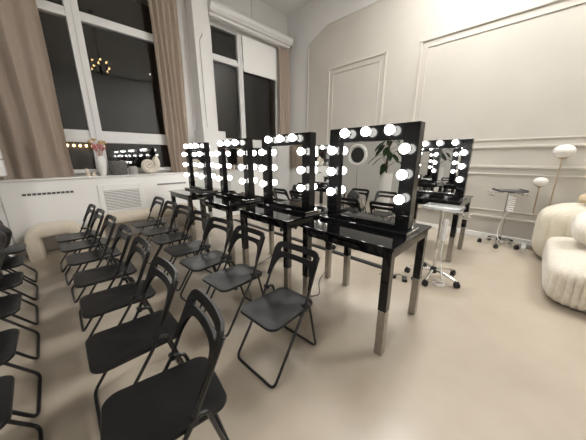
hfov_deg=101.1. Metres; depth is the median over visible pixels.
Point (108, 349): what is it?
folding chair
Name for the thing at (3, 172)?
wall box
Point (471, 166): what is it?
trim
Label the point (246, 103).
window
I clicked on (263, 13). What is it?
wall
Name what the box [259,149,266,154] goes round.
bulb
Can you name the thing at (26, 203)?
radiator cover
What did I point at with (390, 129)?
bulb
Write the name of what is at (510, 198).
coiled cable
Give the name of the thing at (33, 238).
bench
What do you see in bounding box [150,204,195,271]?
folding chair
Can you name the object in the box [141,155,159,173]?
shell
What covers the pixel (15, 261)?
folding chair
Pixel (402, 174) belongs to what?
bulb
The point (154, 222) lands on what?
folding chair
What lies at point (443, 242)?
cable
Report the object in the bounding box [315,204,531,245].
baseboard
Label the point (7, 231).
bag
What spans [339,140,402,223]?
mirror glass
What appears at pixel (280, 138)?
bulb
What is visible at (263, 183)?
bulb
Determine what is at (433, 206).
tray
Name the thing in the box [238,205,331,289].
table
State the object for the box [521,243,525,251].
socket
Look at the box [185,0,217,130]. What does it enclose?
pilaster
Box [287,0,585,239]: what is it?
wall
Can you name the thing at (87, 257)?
folding chair
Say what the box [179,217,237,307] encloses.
folding chair
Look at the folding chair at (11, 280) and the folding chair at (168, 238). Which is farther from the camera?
the folding chair at (168, 238)
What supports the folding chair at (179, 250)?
on the floor
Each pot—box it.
[108,161,127,174]
[128,166,137,174]
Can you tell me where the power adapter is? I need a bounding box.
[396,274,406,281]
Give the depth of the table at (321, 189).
5.27 m
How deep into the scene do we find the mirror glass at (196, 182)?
4.65 m
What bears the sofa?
on the floor
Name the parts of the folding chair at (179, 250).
seat, backrest, leg frame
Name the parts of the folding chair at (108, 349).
seat, backrest, leg frame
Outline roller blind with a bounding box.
[242,35,276,80]
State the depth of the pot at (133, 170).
4.85 m
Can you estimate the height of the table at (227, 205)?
0.930 m
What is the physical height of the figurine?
0.145 m
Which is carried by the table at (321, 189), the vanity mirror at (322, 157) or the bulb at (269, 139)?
the vanity mirror at (322, 157)
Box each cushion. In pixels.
[571,212,585,244]
[578,194,585,203]
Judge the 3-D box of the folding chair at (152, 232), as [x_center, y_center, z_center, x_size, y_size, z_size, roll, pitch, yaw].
[-2.101,0.169,3.805,0.450,0.865,0.538,13,20,41]
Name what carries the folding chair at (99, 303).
on the floor
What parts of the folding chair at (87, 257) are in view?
seat, leg frame, backrest, leg frame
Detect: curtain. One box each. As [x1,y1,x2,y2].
[0,0,74,179]
[148,0,188,171]
[279,46,289,134]
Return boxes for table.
[169,188,220,240]
[198,195,273,265]
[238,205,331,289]
[300,219,431,356]
[315,185,327,207]
[413,195,472,261]
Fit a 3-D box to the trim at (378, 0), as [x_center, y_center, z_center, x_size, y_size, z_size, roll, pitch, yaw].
[3.789,-2.040,4.173,9.469,4.929,0.024,14,20,43]
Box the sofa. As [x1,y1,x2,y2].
[531,203,585,311]
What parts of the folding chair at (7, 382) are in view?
seat, leg frame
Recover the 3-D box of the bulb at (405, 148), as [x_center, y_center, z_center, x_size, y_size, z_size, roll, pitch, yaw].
[0.851,-0.541,1.829,0.076,0.076,0.100,14,20,43]
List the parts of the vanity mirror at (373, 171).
switch panel, switch panel, plate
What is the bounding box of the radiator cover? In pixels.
[0,169,262,254]
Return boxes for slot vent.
[22,191,73,195]
[157,182,185,184]
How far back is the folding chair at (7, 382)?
1.18 m
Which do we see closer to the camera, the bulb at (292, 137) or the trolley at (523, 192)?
the bulb at (292, 137)
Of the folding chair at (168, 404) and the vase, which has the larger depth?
the vase
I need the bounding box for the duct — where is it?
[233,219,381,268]
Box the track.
[207,0,292,49]
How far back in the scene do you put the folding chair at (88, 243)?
3.17 m
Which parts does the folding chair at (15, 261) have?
seat, leg frame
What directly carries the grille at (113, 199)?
attached to the radiator cover
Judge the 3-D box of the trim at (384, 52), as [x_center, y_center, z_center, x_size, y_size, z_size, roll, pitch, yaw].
[1.543,-2.900,6.248,1.650,2.180,0.028,14,20,43]
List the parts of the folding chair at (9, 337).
seat, leg frame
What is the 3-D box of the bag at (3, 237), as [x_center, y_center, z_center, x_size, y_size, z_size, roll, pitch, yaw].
[-3.184,0.277,2.548,0.282,0.395,0.233,14,20,43]
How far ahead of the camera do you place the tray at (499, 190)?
4.09 m
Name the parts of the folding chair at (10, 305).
seat, leg frame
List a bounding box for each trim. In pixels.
[307,0,380,131]
[315,165,585,223]
[326,50,387,144]
[411,0,585,148]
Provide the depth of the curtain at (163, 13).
5.14 m
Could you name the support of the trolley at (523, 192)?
on the floor
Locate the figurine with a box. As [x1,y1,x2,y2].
[85,168,90,176]
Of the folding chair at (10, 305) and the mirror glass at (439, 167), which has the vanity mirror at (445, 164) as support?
the mirror glass at (439, 167)
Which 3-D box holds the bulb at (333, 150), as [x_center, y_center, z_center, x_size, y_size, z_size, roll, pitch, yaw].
[0.377,-0.659,2.287,0.076,0.076,0.100,14,20,43]
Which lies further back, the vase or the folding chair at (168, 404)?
the vase
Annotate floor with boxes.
[0,214,585,439]
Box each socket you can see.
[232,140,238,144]
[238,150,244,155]
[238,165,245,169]
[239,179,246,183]
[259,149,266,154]
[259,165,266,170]
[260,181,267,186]
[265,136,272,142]
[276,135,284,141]
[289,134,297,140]
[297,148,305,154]
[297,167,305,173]
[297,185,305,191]
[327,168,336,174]
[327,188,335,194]
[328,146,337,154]
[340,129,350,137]
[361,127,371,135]
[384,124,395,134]
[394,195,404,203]
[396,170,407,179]
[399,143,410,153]
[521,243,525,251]
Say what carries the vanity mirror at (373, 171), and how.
on the table at (386, 246)
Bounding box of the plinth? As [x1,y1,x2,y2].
[194,130,225,170]
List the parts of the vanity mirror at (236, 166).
plate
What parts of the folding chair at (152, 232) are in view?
leg frame, seat, backrest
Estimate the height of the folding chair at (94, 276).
0.865 m
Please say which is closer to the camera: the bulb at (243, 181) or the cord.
the bulb at (243, 181)
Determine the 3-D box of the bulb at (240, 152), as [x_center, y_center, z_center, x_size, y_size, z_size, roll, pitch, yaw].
[-0.720,-0.932,3.348,0.076,0.076,0.100,14,20,43]
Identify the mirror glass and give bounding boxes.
[190,150,204,187]
[223,148,244,195]
[270,145,301,205]
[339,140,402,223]
[417,148,461,193]
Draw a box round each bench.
[24,220,87,262]
[89,203,199,248]
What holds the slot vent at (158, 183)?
attached to the radiator cover
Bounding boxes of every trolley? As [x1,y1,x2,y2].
[404,202,472,287]
[477,188,532,249]
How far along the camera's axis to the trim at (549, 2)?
4.24 m
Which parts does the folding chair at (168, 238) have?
seat, backrest, leg frame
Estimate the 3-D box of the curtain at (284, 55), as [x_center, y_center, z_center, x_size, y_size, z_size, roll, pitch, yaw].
[-0.246,-3.365,7.468,0.103,3.405,0.448,14,20,43]
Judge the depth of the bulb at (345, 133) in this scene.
2.14 m
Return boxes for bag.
[0,220,11,247]
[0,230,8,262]
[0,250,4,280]
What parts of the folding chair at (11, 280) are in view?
seat, leg frame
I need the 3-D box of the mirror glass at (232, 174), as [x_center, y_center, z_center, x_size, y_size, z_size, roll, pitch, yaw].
[-0.886,-0.746,3.714,0.620,0.713,0.024,14,20,43]
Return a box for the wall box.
[0,150,7,175]
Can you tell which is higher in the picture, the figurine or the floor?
the figurine
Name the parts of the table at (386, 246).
leg, leg, leg, leg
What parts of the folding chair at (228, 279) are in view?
seat, leg frame, backrest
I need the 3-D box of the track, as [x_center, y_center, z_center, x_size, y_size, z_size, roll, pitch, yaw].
[-1.037,-5.311,6.207,0.445,1.060,2.580,14,20,43]
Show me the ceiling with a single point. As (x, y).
(286, 7)
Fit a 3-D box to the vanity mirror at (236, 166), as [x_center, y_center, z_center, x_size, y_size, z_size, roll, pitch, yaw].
[-0.890,-0.775,3.711,0.887,0.875,0.300,14,20,43]
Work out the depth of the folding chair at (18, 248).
3.04 m
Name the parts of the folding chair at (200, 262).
seat, backrest, leg frame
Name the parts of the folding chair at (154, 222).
seat, leg frame, backrest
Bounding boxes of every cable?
[432,242,444,286]
[497,195,515,242]
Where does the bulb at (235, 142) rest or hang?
attached to the vanity mirror at (236, 166)
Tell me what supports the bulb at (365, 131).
attached to the vanity mirror at (373, 171)
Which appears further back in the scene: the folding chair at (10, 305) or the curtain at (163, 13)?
the curtain at (163, 13)
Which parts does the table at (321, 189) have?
leg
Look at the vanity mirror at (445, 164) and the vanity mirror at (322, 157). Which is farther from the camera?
the vanity mirror at (322, 157)
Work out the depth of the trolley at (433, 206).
3.01 m
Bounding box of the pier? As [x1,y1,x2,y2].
[0,198,17,256]
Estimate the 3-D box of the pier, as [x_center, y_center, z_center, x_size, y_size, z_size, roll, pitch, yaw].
[-4.625,-2.098,3.029,0.870,5.660,0.465,14,20,43]
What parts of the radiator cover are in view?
grille frame, sill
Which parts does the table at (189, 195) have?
leg, leg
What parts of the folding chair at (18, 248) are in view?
seat, leg frame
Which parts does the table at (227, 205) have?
leg, leg, leg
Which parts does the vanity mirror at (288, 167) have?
switch panel, switch panel, plate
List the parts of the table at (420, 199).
leg, leg, leg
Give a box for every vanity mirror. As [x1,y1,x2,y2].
[182,142,217,192]
[214,138,260,201]
[257,132,320,214]
[315,145,329,185]
[319,121,425,236]
[416,138,474,199]
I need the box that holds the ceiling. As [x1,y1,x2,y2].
[260,0,313,15]
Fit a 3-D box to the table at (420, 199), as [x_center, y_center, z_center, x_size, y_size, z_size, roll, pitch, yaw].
[2.355,0.049,4.099,0.900,0.930,0.840,14,20,43]
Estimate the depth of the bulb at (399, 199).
1.90 m
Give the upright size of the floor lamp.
1.732 m
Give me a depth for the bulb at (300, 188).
2.64 m
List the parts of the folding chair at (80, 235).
seat, leg frame, backrest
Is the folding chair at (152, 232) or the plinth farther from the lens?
the plinth
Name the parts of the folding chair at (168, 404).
seat, leg frame, backrest, leg frame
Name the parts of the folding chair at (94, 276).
seat, leg frame, backrest, leg frame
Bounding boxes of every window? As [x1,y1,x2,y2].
[36,0,171,173]
[210,22,277,166]
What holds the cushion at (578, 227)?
on the sofa
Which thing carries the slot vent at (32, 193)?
attached to the radiator cover
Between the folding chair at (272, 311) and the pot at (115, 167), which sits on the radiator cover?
the pot at (115, 167)
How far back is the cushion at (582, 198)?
3.46 m
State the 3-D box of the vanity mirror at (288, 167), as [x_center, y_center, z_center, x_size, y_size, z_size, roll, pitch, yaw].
[-0.080,-0.574,2.928,0.887,0.875,0.300,14,20,43]
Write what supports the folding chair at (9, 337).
on the floor
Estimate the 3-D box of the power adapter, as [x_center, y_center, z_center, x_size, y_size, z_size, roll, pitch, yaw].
[1.442,0.753,3.168,0.090,0.040,0.212,-1,15,-3]
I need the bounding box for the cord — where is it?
[199,36,207,126]
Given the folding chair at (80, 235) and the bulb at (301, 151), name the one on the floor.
the folding chair at (80, 235)
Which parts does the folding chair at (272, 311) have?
seat, leg frame, backrest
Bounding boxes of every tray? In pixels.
[422,202,464,212]
[492,188,528,192]
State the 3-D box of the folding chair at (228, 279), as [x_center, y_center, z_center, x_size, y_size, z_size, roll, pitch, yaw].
[-0.577,0.547,2.337,0.450,0.865,0.538,12,19,39]
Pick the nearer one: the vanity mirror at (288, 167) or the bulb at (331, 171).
the bulb at (331, 171)
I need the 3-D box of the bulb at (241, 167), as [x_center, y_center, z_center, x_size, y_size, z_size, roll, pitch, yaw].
[-0.720,-0.743,3.397,0.076,0.076,0.100,14,20,43]
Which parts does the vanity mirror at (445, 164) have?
switch panel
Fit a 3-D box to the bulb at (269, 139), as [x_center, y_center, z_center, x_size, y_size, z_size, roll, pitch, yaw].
[-0.292,-0.966,2.898,0.076,0.076,0.100,14,20,43]
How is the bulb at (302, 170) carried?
attached to the vanity mirror at (288, 167)
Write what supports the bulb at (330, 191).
attached to the vanity mirror at (373, 171)
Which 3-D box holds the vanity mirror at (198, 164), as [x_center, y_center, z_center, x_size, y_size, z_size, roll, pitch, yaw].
[-1.803,-1.003,4.594,0.887,0.875,0.300,14,20,43]
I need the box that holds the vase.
[87,138,106,175]
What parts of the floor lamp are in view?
short stem, lamp shade, tall stem, lamp shade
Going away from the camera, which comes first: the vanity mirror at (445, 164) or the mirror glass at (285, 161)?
the mirror glass at (285, 161)
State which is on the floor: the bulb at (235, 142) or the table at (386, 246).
the table at (386, 246)
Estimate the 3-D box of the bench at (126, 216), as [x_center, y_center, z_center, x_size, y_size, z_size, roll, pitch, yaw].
[-2.913,0.041,4.918,0.440,0.560,1.900,14,20,43]
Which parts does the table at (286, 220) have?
leg, leg, leg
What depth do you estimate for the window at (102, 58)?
4.57 m
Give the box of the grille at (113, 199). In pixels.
[103,189,140,210]
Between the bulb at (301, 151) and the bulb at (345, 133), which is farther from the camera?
the bulb at (301, 151)
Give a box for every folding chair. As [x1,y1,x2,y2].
[0,271,38,324]
[0,293,39,359]
[0,328,41,417]
[0,375,43,439]
[1,255,38,299]
[6,243,37,281]
[55,204,107,271]
[60,208,113,284]
[65,214,128,302]
[72,224,145,331]
[79,236,155,337]
[85,256,183,431]
[100,289,228,439]
[131,196,170,247]
[140,201,178,263]
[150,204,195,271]
[163,210,215,290]
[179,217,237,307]
[202,225,264,336]
[237,241,319,388]
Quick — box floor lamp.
[527,144,576,250]
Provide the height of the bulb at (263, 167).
0.076 m
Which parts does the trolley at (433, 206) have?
arm, power strip, arm, arm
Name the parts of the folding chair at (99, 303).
seat, leg frame, backrest, leg frame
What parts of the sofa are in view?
backrest, seat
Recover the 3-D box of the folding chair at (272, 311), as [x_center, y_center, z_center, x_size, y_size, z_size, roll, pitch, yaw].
[-0.117,0.668,1.864,0.450,0.865,0.538,13,19,40]
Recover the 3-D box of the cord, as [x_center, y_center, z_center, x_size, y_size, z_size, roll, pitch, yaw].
[-2.035,-3.171,5.551,0.076,1.953,0.036,-2,15,-8]
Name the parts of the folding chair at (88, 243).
seat, leg frame, backrest, leg frame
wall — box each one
[75,0,286,175]
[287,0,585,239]
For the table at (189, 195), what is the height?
0.930 m
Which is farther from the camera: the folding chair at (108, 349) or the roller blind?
the roller blind

